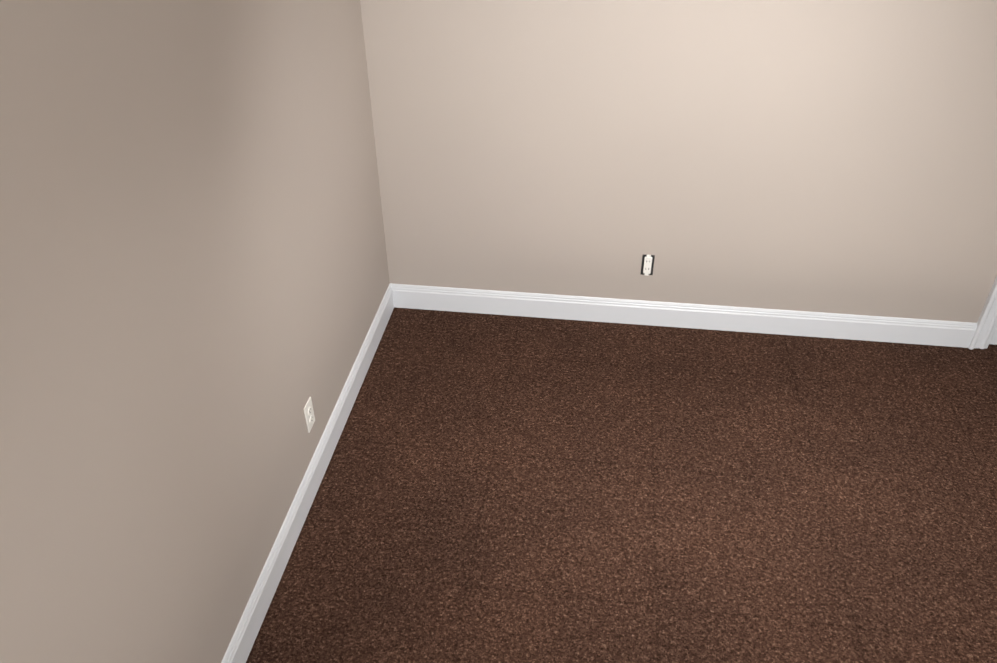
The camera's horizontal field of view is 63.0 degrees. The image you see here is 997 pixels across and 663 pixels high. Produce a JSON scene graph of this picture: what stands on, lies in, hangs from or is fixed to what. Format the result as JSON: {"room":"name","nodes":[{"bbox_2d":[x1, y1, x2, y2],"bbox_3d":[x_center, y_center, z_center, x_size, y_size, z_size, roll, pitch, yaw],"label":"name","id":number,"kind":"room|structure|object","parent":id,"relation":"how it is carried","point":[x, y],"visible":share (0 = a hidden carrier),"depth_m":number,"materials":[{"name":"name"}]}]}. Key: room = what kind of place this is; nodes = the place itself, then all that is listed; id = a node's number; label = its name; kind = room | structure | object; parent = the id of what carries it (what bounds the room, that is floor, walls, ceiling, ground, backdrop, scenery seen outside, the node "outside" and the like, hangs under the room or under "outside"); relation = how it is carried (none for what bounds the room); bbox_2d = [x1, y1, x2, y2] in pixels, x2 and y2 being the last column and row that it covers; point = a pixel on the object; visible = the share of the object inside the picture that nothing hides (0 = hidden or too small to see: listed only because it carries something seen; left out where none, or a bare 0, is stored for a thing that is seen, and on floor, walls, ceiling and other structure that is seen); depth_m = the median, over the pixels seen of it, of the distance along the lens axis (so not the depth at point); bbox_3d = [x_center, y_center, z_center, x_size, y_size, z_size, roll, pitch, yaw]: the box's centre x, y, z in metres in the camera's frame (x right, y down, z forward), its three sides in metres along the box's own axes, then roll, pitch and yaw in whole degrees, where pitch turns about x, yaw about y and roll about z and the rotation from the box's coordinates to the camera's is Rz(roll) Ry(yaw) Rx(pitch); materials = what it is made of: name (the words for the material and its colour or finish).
{"room":"empty room","nodes":[
{"label":"empty room","id":0,"kind":"room"},
{"bbox_2d":[0,0,389,662],"bbox_3d":[-0.967,0.572,0.973,0.115,2.420,5.940,4,37,6],"label":"wall","id":1,"kind":"structure","parent":0,"point":[194,278],"depth_m":1.88,"materials":[{"name":"beige paint"}]},
{"bbox_2d":[221,283,396,662],"bbox_3d":[-0.893,1.500,1.644,0.015,0.128,5.710,4,37,6],"label":"baseboard","id":2,"kind":"structure","parent":1,"relation":"attached to","point":[239,648],"depth_m":2.86,"materials":[{"name":"white paint"}]},
{"bbox_2d":[304,397,314,432],"bbox_3d":[-0.668,0.295,2.881,0.008,0.115,0.070,4,37,6],"label":"electrical outlet","id":3,"kind":"object","parent":1,"relation":"attached to","point":[309,414],"visible":1,"depth_m":2.87,"materials":[{"name":"white plastic"}]},
{"bbox_2d":[246,307,996,662],"bbox_3d":[1.089,0.634,2.987,4.118,0.100,10.000,4,37,6],"label":"floor","id":4,"kind":"structure","parent":0,"point":[510,489],"depth_m":2.93,"materials":[{"name":"carpet"}]},
{"bbox_2d":[360,0,996,322],"bbox_3d":[1.341,-1.000,3.080,3.760,2.420,0.115,4,37,6],"label":"wall","id":5,"kind":"structure","parent":0,"point":[833,156],"depth_m":3.30,"materials":[{"name":"beige paint"}]},
{"bbox_2d":[640,254,654,275],"bbox_3d":[0.667,-0.296,3.634,0.054,0.108,0.007,4,37,6],"label":"electrical outlet","id":6,"kind":"object","parent":5,"relation":"attached to","point":[647,265],"visible":1,"depth_m":3.63,"materials":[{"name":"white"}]},
{"bbox_2d":[393,284,976,347],"bbox_3d":[0.810,-0.078,3.767,2.626,0.128,0.015,4,37,6],"label":"baseboard","id":7,"kind":"structure","parent":5,"relation":"attached to","point":[799,323],"depth_m":3.75,"materials":[{"name":"white paint"}]},
{"bbox_2d":[969,276,996,349],"bbox_3d":[2.573,-0.779,3.021,0.935,2.112,0.142,4,37,6],"label":"door frame","id":8,"kind":"structure","parent":5,"relation":"attached to","point":[985,328],"depth_m":3.56,"materials":[{"name":"white paint"}]},
{"bbox_2d":[989,327,996,344],"bbox_3d":[2.571,-0.714,2.998,0.766,2.010,0.110,4,37,6],"label":"door","id":9,"kind":"structure","parent":5,"relation":"in","point":[993,339],"depth_m":3.63,"materials":[{"name":"white paint"}]}
]}

